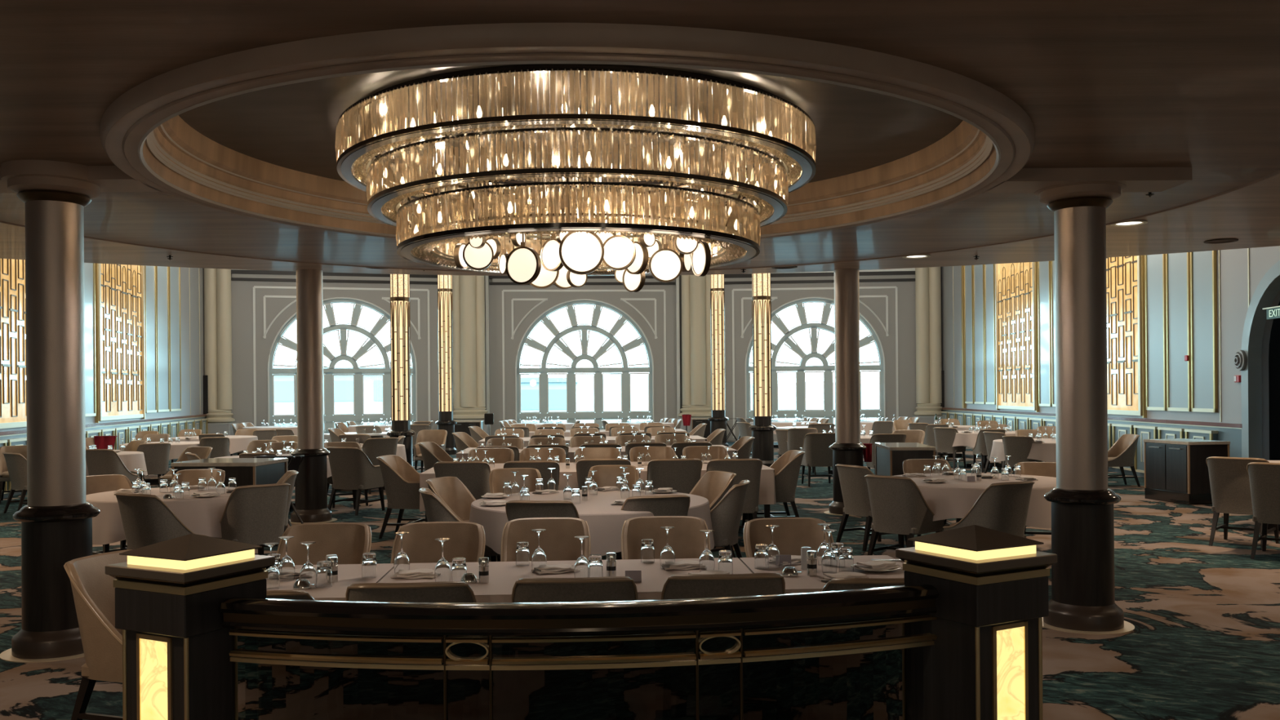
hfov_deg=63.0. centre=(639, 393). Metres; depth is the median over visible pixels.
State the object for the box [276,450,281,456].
tumbler
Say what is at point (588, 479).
tumbler
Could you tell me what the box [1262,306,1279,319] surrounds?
exit sign
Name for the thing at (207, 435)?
dining chair
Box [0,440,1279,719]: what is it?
floor
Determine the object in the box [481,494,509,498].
plate
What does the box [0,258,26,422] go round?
wall panel
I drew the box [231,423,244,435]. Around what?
dining chair
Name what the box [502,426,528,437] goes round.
armchair
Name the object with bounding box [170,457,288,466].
countertop
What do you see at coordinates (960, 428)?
tablecloth
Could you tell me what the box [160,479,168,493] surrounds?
tumbler
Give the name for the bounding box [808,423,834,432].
armchair
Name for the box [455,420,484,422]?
countertop
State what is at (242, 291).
wall
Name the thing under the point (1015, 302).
decorative screen
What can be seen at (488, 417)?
stand
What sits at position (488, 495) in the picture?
napkin
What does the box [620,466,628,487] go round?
wine glass
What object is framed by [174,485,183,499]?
tumbler
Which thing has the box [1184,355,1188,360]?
button
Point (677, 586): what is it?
dining chair
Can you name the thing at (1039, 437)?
tumbler
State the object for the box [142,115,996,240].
cove
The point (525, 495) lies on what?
tumbler
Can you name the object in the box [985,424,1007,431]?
dining chair
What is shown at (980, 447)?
dining chair
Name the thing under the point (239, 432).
dining chair
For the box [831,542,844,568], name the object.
tumbler
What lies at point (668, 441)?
tumbler
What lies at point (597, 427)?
armchair
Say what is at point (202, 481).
tumbler
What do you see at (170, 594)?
railing post
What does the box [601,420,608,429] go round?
dining chair
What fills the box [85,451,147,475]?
tablecloth
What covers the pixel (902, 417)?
dining chair
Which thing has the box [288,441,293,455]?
wine glass
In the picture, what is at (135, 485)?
tumbler
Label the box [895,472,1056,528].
tablecloth
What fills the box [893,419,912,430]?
dining chair
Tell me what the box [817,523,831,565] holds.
wine glass
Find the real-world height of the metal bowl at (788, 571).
0.040 m
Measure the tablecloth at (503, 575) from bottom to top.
0.240 m
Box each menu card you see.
[625,570,641,582]
[779,555,791,565]
[966,475,975,481]
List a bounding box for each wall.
[0,266,204,431]
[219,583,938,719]
[231,274,453,442]
[484,275,683,435]
[724,280,917,440]
[941,245,1279,460]
[1268,301,1279,460]
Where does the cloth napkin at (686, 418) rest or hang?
hanging from the stand
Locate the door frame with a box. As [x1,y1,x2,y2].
[1232,260,1279,458]
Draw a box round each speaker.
[203,375,208,413]
[772,266,797,269]
[940,370,944,407]
[1204,238,1238,244]
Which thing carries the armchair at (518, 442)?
on the floor
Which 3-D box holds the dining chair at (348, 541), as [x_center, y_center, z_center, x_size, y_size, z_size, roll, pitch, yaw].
[-1.856,1.223,6.014,0.561,0.883,0.700,0,0,-2]
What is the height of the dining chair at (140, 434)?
0.883 m
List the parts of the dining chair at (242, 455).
backrest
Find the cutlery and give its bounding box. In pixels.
[871,559,902,561]
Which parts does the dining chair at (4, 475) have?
leg, leg, seat frame, seat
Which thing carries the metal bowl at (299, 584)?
on the tablecloth at (348, 574)
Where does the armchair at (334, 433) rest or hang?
on the floor
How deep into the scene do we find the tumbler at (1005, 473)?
10.34 m
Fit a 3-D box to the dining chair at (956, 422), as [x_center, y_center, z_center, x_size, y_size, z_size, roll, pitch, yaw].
[8.611,1.139,28.851,0.561,0.883,0.700,0,0,0]
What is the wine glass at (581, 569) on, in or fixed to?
on the tablecloth at (503, 575)
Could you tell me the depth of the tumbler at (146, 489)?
9.34 m
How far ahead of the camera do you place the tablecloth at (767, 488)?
12.03 m
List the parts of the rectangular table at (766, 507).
leg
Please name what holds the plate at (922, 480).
on the tablecloth at (953, 498)
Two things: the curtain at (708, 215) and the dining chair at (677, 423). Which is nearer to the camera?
the curtain at (708, 215)
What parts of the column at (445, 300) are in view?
lamp shade, lamp shade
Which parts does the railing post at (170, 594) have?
brass rod, onyx panel, panel frame, brass rod, cove moulding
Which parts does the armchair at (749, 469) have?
backrest, leg, leg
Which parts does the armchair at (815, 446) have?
leg, leg, backrest, leg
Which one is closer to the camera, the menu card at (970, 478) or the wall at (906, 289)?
the menu card at (970, 478)
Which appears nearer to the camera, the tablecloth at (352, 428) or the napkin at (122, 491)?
the napkin at (122, 491)
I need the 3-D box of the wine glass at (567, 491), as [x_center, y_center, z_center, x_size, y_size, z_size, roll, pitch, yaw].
[-0.609,0.785,8.791,0.077,0.209,0.077,0,0,31]
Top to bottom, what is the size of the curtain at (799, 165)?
0.245 m
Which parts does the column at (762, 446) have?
lamp shade, lamp shade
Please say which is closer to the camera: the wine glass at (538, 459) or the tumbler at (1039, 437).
the wine glass at (538, 459)
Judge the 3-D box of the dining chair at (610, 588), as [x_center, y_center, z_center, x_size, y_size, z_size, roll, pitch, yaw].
[-0.285,1.211,4.686,0.561,0.883,0.700,0,0,-3]
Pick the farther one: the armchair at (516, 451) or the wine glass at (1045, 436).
the wine glass at (1045, 436)
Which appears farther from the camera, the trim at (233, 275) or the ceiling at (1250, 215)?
the trim at (233, 275)
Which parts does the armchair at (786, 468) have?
leg, leg, backrest, seat frame, leg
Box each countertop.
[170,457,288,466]
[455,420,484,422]
[690,417,708,419]
[874,442,936,450]
[1143,438,1230,444]
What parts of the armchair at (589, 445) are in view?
backrest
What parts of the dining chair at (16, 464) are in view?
leg, backrest, leg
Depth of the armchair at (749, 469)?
11.26 m
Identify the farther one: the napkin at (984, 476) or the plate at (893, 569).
the napkin at (984, 476)
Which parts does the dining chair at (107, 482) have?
leg, leg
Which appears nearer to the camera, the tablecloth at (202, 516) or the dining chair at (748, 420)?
the tablecloth at (202, 516)
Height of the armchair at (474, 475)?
0.943 m
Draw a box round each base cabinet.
[170,457,288,528]
[454,420,484,448]
[690,417,710,438]
[874,442,936,475]
[1143,438,1230,505]
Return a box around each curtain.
[334,107,816,213]
[365,128,788,239]
[395,183,760,271]
[430,191,727,268]
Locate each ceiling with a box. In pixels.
[0,0,1279,271]
[0,173,1279,275]
[178,63,963,200]
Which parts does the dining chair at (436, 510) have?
leg, leg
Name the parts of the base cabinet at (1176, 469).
door, door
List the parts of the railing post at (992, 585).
cove moulding, brass rod, panel frame, onyx panel, brass rod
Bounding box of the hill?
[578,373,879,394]
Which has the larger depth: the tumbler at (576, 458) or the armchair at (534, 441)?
the armchair at (534, 441)
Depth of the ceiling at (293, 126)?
6.78 m
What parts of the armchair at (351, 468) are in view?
leg, seat frame, leg, backrest, leg, leg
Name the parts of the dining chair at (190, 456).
backrest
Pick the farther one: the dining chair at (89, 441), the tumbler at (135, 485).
the dining chair at (89, 441)
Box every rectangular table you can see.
[331,566,394,598]
[745,470,774,519]
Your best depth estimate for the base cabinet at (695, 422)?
32.19 m
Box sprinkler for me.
[1145,191,1154,196]
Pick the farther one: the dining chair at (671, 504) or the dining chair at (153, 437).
the dining chair at (153, 437)
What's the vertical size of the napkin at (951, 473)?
0.029 m
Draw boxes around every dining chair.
[0,445,26,503]
[2,452,27,513]
[63,549,132,719]
[85,437,115,449]
[85,448,137,484]
[85,474,132,555]
[114,492,207,550]
[124,440,146,481]
[131,442,170,487]
[134,431,159,439]
[142,433,169,475]
[158,446,212,484]
[170,429,201,467]
[171,469,225,486]
[185,452,200,460]
[198,433,230,456]
[199,436,230,457]
[213,483,290,555]
[230,428,258,456]
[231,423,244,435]
[239,453,289,511]
[240,422,254,426]
[246,440,279,453]
[253,429,277,439]
[263,470,298,546]
[266,441,297,453]
[266,590,315,599]
[271,435,297,442]
[275,428,294,435]
[276,522,371,564]
[334,422,348,432]
[345,581,476,603]
[346,421,356,426]
[390,521,485,563]
[397,435,404,444]
[413,421,430,424]
[418,487,500,561]
[425,476,486,557]
[428,420,433,429]
[488,467,542,493]
[498,421,511,428]
[500,517,591,561]
[505,500,579,521]
[508,419,517,423]
[511,576,637,602]
[568,420,580,430]
[587,465,638,489]
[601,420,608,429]
[615,494,690,559]
[621,515,711,559]
[661,573,785,599]
[662,417,668,422]
[666,418,676,422]
[673,419,682,428]
[689,471,736,557]
[710,480,750,559]
[736,417,746,439]
[743,517,834,557]
[745,417,753,422]
[775,429,811,471]
[803,417,809,421]
[809,417,819,422]
[818,417,828,423]
[821,577,904,591]
[835,463,906,551]
[864,474,945,555]
[871,421,893,435]
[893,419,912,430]
[897,416,908,419]
[902,458,960,537]
[908,417,919,422]
[908,422,936,453]
[924,423,948,462]
[933,426,966,469]
[939,418,959,425]
[942,480,1035,537]
[972,428,1005,472]
[977,420,998,427]
[982,431,1013,473]
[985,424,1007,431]
[1002,435,1041,474]
[1015,429,1043,438]
[1015,462,1056,534]
[1036,426,1055,438]
[1107,434,1140,486]
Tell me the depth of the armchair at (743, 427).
25.27 m
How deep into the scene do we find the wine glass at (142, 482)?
9.65 m
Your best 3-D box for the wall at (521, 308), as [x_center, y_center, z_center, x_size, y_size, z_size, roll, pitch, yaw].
[-1.967,-1.784,36.170,7.879,6.900,0.350,0,0,-4]
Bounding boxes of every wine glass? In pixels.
[120,438,124,451]
[134,468,141,482]
[139,470,146,493]
[169,469,177,492]
[173,473,182,497]
[207,467,216,489]
[216,471,225,493]
[262,542,279,590]
[268,442,273,453]
[278,536,294,582]
[281,440,286,454]
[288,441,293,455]
[299,541,315,588]
[393,532,409,573]
[434,537,451,582]
[473,448,479,461]
[482,450,488,464]
[511,471,519,495]
[520,475,528,500]
[531,528,546,573]
[535,448,541,461]
[546,448,552,461]
[547,467,555,489]
[563,474,572,499]
[573,535,590,577]
[579,447,585,459]
[589,470,597,494]
[617,447,622,458]
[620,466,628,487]
[620,473,629,498]
[635,468,644,492]
[644,446,650,462]
[659,526,675,569]
[672,433,676,444]
[672,447,678,458]
[699,529,715,572]
[705,445,711,461]
[724,447,730,458]
[764,524,780,568]
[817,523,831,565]
[821,528,837,573]
[932,455,939,475]
[942,455,949,475]
[954,457,961,479]
[973,453,980,468]
[991,457,998,478]
[1004,455,1012,475]
[1043,427,1048,439]
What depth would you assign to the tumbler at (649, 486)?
9.15 m
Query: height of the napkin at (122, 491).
0.029 m
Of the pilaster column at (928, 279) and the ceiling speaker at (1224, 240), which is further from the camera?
the pilaster column at (928, 279)
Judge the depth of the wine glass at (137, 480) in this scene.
9.87 m
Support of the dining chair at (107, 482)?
on the floor
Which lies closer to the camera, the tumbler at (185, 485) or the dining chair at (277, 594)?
the dining chair at (277, 594)
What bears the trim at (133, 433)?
attached to the wall at (191, 364)
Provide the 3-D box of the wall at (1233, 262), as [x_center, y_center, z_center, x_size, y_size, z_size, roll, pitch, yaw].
[9.416,-1.876,15.067,0.250,6.900,41.000,0,0,3]
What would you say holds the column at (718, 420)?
on the floor
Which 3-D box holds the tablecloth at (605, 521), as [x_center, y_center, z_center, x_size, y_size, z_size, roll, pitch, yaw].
[-0.407,1.074,8.721,2.065,0.371,2.072,0,0,10]
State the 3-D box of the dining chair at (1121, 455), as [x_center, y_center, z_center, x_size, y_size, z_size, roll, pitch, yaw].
[8.200,1.143,17.988,0.700,0.883,0.561,0,0,-3]
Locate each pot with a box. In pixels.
[325,554,337,560]
[800,546,811,569]
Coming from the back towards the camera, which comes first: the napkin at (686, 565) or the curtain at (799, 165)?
the curtain at (799, 165)
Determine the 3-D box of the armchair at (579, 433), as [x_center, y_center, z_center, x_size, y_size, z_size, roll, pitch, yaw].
[-0.939,1.186,19.444,0.623,0.943,0.731,0,0,-4]
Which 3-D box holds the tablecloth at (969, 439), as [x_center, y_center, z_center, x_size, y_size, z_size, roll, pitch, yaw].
[7.478,1.010,22.585,1.848,0.371,1.870,0,0,-42]
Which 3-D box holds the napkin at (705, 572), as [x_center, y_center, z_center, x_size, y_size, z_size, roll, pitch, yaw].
[0.329,0.866,4.974,0.211,0.029,0.140,0,0,-33]
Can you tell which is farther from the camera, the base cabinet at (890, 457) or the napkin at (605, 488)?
the base cabinet at (890, 457)
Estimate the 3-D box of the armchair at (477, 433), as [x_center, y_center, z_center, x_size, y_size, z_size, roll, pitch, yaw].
[-3.513,1.207,23.745,0.731,0.943,0.623,0,0,9]
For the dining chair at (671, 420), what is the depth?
32.07 m
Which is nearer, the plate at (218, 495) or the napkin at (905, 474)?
the plate at (218, 495)
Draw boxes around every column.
[0,159,106,662]
[203,267,237,435]
[288,269,337,524]
[386,274,415,466]
[435,275,457,454]
[452,275,489,435]
[678,274,711,432]
[707,274,728,447]
[748,273,776,466]
[823,268,866,515]
[911,266,942,424]
[1034,181,1134,635]
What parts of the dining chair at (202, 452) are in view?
seat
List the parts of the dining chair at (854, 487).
leg, backrest, leg, leg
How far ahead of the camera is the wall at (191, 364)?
31.57 m
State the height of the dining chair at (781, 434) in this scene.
0.883 m
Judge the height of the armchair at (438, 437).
0.943 m
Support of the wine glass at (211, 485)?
on the tablecloth at (202, 516)
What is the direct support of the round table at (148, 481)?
on the floor
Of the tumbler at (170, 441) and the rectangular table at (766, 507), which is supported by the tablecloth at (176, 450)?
the tumbler at (170, 441)
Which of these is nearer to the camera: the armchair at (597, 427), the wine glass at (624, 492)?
the wine glass at (624, 492)
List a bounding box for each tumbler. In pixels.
[107,444,112,449]
[132,481,140,493]
[142,483,151,494]
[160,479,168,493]
[168,437,172,444]
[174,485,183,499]
[175,436,179,443]
[181,482,189,495]
[198,477,206,490]
[228,477,236,488]
[256,447,261,453]
[266,553,280,569]
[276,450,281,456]
[285,446,290,454]
[315,560,332,588]
[361,552,377,578]
[451,557,466,582]
[466,456,472,461]
[488,457,494,467]
[502,481,511,495]
[515,541,529,566]
[520,488,529,500]
[529,455,535,461]
[535,478,543,489]
[553,456,559,464]
[571,488,580,504]
[573,454,579,463]
[584,476,592,490]
[588,554,603,577]
[616,476,622,490]
[622,454,627,459]
[631,484,640,496]
[639,453,644,462]
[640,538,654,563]
[644,480,653,494]
[666,439,670,446]
[701,453,706,461]
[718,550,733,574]
[732,452,737,458]
[754,543,768,568]
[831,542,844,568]
[839,546,853,572]
[869,431,873,436]
[923,465,930,476]
[934,462,941,473]
[959,468,966,480]
[971,464,977,475]
[973,426,977,432]
[1001,467,1008,479]
[1013,464,1021,476]
[1037,433,1041,439]
[1052,434,1056,440]
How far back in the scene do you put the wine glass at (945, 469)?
10.96 m
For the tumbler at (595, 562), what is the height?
0.118 m
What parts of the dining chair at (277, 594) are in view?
backrest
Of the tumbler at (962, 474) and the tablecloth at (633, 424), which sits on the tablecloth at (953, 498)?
the tumbler at (962, 474)
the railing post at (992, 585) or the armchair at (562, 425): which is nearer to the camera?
the railing post at (992, 585)
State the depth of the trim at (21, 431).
23.85 m
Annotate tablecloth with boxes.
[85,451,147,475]
[85,486,231,544]
[119,441,200,459]
[172,435,257,453]
[216,453,331,477]
[242,426,297,435]
[266,563,394,600]
[347,424,391,437]
[360,444,407,462]
[377,557,753,603]
[419,462,578,511]
[456,446,579,462]
[469,489,714,555]
[478,436,572,447]
[509,422,573,430]
[528,430,570,437]
[599,428,686,436]
[605,435,707,443]
[620,444,737,458]
[629,422,674,429]
[630,462,776,504]
[739,555,904,594]
[749,421,817,434]
[834,420,894,435]
[860,435,871,443]
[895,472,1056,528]
[906,425,982,431]
[952,430,1015,448]
[989,438,1056,462]
[1267,460,1279,462]
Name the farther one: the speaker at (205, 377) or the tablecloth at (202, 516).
the speaker at (205, 377)
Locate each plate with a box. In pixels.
[191,494,219,497]
[479,502,505,506]
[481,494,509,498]
[653,489,676,493]
[853,564,901,572]
[922,480,947,483]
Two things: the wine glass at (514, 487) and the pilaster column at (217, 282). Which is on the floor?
the pilaster column at (217, 282)
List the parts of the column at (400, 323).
lamp shade, lamp shade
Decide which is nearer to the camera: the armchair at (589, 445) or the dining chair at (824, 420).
the armchair at (589, 445)
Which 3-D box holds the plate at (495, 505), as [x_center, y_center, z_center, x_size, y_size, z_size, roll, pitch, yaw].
[-1.161,0.884,8.341,0.240,0.018,0.240,0,0,0]
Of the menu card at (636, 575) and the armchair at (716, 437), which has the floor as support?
the armchair at (716, 437)
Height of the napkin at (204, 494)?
0.029 m
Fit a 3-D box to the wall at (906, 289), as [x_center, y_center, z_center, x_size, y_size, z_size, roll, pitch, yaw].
[6.130,-1.849,36.084,8.311,6.900,0.350,0,0,5]
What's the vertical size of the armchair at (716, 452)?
0.943 m
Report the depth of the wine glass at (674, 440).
17.70 m
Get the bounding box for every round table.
[144,474,164,483]
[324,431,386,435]
[776,426,835,430]
[941,452,962,456]
[965,455,1001,468]
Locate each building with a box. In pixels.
[272,366,413,431]
[520,377,580,423]
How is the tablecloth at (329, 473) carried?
on the round table
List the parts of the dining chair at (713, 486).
backrest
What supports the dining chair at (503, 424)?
on the floor
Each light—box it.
[127,549,254,569]
[902,254,930,258]
[915,541,1035,560]
[1110,220,1147,226]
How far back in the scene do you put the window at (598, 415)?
36.09 m
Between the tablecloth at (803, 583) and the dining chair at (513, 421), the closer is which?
the tablecloth at (803, 583)
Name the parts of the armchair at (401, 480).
leg, seat frame, backrest, leg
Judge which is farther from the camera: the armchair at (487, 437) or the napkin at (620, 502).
the armchair at (487, 437)
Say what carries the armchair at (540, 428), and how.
on the floor
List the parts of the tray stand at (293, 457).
leg frame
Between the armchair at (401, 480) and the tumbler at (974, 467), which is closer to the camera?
the tumbler at (974, 467)
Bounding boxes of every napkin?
[93,435,117,449]
[113,488,132,493]
[189,484,207,488]
[191,492,220,496]
[226,488,235,493]
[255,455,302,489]
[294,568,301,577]
[391,568,435,579]
[480,499,506,505]
[482,493,507,497]
[531,564,573,574]
[532,488,559,494]
[597,486,616,491]
[610,499,626,505]
[653,487,672,493]
[663,560,699,570]
[681,414,691,426]
[688,570,730,574]
[780,555,800,565]
[821,571,868,582]
[853,560,902,570]
[862,443,872,462]
[902,473,925,476]
[921,478,948,482]
[941,471,954,475]
[981,474,995,478]
[1015,476,1038,480]
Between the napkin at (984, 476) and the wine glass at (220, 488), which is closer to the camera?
the wine glass at (220, 488)
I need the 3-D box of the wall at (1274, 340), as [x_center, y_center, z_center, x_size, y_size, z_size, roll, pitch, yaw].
[11.028,-0.539,14.520,2.900,4.200,3.300,0,0,3]
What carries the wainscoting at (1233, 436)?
attached to the wall at (1233, 262)
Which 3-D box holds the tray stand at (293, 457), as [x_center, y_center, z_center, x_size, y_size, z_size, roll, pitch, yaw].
[-4.484,1.228,12.984,0.508,0.908,0.428,0,0,0]
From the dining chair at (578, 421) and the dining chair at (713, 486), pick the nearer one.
the dining chair at (713, 486)
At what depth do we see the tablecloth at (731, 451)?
16.17 m
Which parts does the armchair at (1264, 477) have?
seat frame, leg, backrest, leg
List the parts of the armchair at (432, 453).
backrest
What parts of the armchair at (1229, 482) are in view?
leg, leg, backrest, leg, leg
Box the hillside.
[520,374,879,424]
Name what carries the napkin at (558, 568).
on the tablecloth at (503, 575)
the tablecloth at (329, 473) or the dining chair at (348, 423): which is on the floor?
the dining chair at (348, 423)
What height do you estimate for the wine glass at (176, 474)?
0.209 m
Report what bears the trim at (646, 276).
attached to the wall at (521, 308)
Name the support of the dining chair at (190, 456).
on the floor
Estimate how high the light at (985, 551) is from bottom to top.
0.034 m
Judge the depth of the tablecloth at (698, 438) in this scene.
20.32 m
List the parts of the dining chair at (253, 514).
leg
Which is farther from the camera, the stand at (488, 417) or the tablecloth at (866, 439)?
the stand at (488, 417)
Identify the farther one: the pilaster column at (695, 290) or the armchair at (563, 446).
the pilaster column at (695, 290)
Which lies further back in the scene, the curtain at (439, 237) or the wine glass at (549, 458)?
the wine glass at (549, 458)
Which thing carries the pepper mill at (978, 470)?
on the tablecloth at (953, 498)
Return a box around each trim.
[0,165,1191,193]
[0,169,1279,271]
[0,263,208,493]
[0,413,206,435]
[0,417,206,498]
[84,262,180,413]
[99,22,1035,245]
[120,423,204,444]
[137,60,1000,236]
[231,269,437,284]
[231,273,437,281]
[253,285,430,426]
[484,275,679,419]
[488,275,675,284]
[492,278,672,282]
[502,289,666,422]
[724,271,915,284]
[724,275,915,281]
[732,285,898,437]
[741,267,915,274]
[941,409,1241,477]
[942,407,1242,427]
[942,416,1202,462]
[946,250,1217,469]
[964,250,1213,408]
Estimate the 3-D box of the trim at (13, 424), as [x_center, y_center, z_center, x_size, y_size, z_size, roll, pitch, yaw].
[-10.449,-1.766,16.911,0.167,6.800,33.980,0,0,-12]
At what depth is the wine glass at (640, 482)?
9.40 m
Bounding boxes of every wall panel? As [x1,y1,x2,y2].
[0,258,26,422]
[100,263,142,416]
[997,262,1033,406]
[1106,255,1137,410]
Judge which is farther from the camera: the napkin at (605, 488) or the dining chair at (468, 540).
the napkin at (605, 488)
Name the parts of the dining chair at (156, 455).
backrest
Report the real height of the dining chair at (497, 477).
0.883 m
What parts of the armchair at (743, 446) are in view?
backrest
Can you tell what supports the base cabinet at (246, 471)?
on the floor
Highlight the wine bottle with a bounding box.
[934,413,937,424]
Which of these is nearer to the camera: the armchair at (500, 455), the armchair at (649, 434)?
the armchair at (500, 455)
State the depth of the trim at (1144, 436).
20.42 m
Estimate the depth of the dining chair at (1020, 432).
20.59 m
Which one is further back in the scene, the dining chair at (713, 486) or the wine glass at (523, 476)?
the dining chair at (713, 486)
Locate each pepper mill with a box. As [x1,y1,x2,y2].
[327,556,337,582]
[478,557,488,583]
[565,458,569,468]
[582,486,587,501]
[605,552,616,577]
[637,457,641,466]
[806,551,817,576]
[976,468,981,480]
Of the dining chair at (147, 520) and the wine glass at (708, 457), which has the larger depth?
the wine glass at (708, 457)
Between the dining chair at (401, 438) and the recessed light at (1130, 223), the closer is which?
the recessed light at (1130, 223)
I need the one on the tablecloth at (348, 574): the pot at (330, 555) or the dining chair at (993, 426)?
the pot at (330, 555)
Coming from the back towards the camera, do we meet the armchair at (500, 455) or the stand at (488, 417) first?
the stand at (488, 417)
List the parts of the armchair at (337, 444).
backrest, leg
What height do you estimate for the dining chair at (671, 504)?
0.883 m
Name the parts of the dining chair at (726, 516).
seat frame, leg, leg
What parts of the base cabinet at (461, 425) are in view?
door, door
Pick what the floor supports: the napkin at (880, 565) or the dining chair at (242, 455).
the dining chair at (242, 455)
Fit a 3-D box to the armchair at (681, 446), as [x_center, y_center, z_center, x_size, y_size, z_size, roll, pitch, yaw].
[0.747,1.173,15.508,0.623,0.943,0.731,0,0,-5]
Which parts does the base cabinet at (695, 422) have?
door, door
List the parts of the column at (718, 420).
lamp shade, lamp shade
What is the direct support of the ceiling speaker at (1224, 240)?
attached to the ceiling at (1250, 215)
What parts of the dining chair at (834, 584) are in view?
backrest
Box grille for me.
[1209,240,1232,242]
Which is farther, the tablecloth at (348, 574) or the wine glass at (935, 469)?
the wine glass at (935, 469)
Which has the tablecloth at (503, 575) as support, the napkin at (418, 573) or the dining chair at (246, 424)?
the napkin at (418, 573)
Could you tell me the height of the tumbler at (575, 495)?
0.118 m
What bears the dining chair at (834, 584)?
on the floor
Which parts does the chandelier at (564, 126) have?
crystal rod, crystal rod, crystal rod, crystal rod, crystal rod, crystal rod, crystal rod, crystal rod, crystal rod, crystal rod, crystal rod, crystal rod, crystal rod, crystal rod, crystal rod, crystal rod, crystal rod, crystal rod, crystal rod, crystal rod, crystal rod, crystal rod, crystal rod, crystal rod, crystal rod, crystal rod, crystal rod, crystal rod, crystal rod, crystal rod, crystal rod, crystal rod, crystal rod, crystal rod, crystal rod, crystal rod, crystal rod, crystal rod, crystal rod, crystal rod, stem, crystal rod, crystal rod, crystal rod, crystal rod, stem, crystal rod, crystal rod, crystal rod, stem, crystal rod, crystal rod, stem, crystal rod, crystal rod, soffit plate, crystal rod, lamp frame, soffit plate, crystal rod, soffit plate, crystal rod, crystal rod, crystal rod, crystal rod, crystal rod, crystal rod, crystal rod, crystal rod, crystal rod, stem, crystal rod, crystal rod, crystal rod, crystal rod, crystal rod, stem, crystal rod, crystal rod, crystal rod, crystal rod, crystal rod, crystal rod, crystal rod, crystal rod, crystal rod, crystal rod, crystal rod, crystal rod, crystal rod, crystal rod, crystal rod, crystal rod, crystal rod, crystal rod, crystal rod, crystal rod, crystal rod, crystal rod, crystal rod, crystal rod, crystal rod, crystal rod, crystal rod, crystal rod, crystal rod, crystal rod, crystal rod, crystal rod, crystal rod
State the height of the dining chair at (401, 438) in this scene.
0.883 m
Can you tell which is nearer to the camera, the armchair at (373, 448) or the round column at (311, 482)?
the round column at (311, 482)
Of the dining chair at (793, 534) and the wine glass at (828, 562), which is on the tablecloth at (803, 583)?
the wine glass at (828, 562)
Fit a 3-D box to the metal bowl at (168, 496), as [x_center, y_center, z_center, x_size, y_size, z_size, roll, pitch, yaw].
[-4.108,0.897,9.104,0.096,0.040,0.082,0,0,0]
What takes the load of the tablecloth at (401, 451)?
on the round table
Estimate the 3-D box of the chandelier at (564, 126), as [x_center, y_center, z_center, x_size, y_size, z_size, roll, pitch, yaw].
[-0.408,-1.230,7.112,3.181,1.094,3.177,0,0,-22]
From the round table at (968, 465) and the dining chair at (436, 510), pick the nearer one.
the dining chair at (436, 510)
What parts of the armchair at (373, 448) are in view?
backrest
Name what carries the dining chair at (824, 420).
on the floor
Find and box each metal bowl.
[162,493,174,499]
[293,579,314,590]
[465,573,478,583]
[781,566,801,577]
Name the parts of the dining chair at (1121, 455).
leg, backrest, leg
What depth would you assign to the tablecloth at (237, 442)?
22.69 m
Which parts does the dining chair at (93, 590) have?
leg, seat frame, backrest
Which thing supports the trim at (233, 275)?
attached to the wall at (242, 291)
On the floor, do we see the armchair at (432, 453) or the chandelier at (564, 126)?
the armchair at (432, 453)
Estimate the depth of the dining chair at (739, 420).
32.48 m
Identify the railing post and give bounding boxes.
[105,533,275,719]
[895,524,1057,719]
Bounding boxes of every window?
[269,298,415,433]
[516,300,653,429]
[746,298,884,426]
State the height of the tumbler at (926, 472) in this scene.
0.118 m
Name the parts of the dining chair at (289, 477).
backrest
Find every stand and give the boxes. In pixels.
[253,454,304,526]
[484,413,493,435]
[726,419,737,440]
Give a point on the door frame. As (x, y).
(1247, 360)
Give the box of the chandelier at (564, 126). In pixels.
[334,63,816,292]
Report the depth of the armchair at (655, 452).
13.92 m
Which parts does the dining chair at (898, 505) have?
leg, seat frame, leg, backrest, leg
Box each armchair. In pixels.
[324,441,368,507]
[325,447,384,515]
[327,427,345,442]
[338,434,371,443]
[355,425,385,438]
[361,437,398,493]
[376,454,425,538]
[410,424,431,461]
[413,429,447,472]
[417,441,453,471]
[433,461,490,500]
[452,431,478,453]
[467,448,514,463]
[468,426,488,443]
[476,445,519,461]
[484,435,518,446]
[486,437,524,448]
[494,428,524,437]
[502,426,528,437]
[503,460,559,490]
[511,423,536,431]
[520,447,565,462]
[526,444,568,458]
[528,437,565,445]
[530,434,564,438]
[534,428,564,435]
[537,426,564,431]
[540,423,565,431]
[569,427,599,436]
[569,435,605,447]
[572,426,599,431]
[573,432,606,438]
[574,422,599,426]
[574,447,621,458]
[576,458,631,489]
[579,443,621,453]
[604,422,630,431]
[608,426,635,436]
[610,426,639,436]
[615,435,650,445]
[618,431,651,439]
[625,442,666,461]
[629,446,675,462]
[639,422,663,430]
[644,425,671,432]
[644,458,702,493]
[646,426,674,435]
[654,434,688,445]
[657,431,689,436]
[671,441,711,458]
[682,445,727,459]
[688,422,706,437]
[706,428,725,444]
[706,458,762,546]
[730,435,755,458]
[736,422,751,455]
[742,449,805,525]
[786,427,817,475]
[800,432,835,486]
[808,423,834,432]
[866,433,906,471]
[892,430,924,444]
[1205,456,1279,550]
[1246,462,1279,559]
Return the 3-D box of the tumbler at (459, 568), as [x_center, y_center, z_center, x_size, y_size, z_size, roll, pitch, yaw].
[-0.850,0.833,4.911,0.072,0.118,0.072,0,0,3]
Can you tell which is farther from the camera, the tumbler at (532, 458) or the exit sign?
the exit sign
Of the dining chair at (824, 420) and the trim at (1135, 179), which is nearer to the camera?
the trim at (1135, 179)

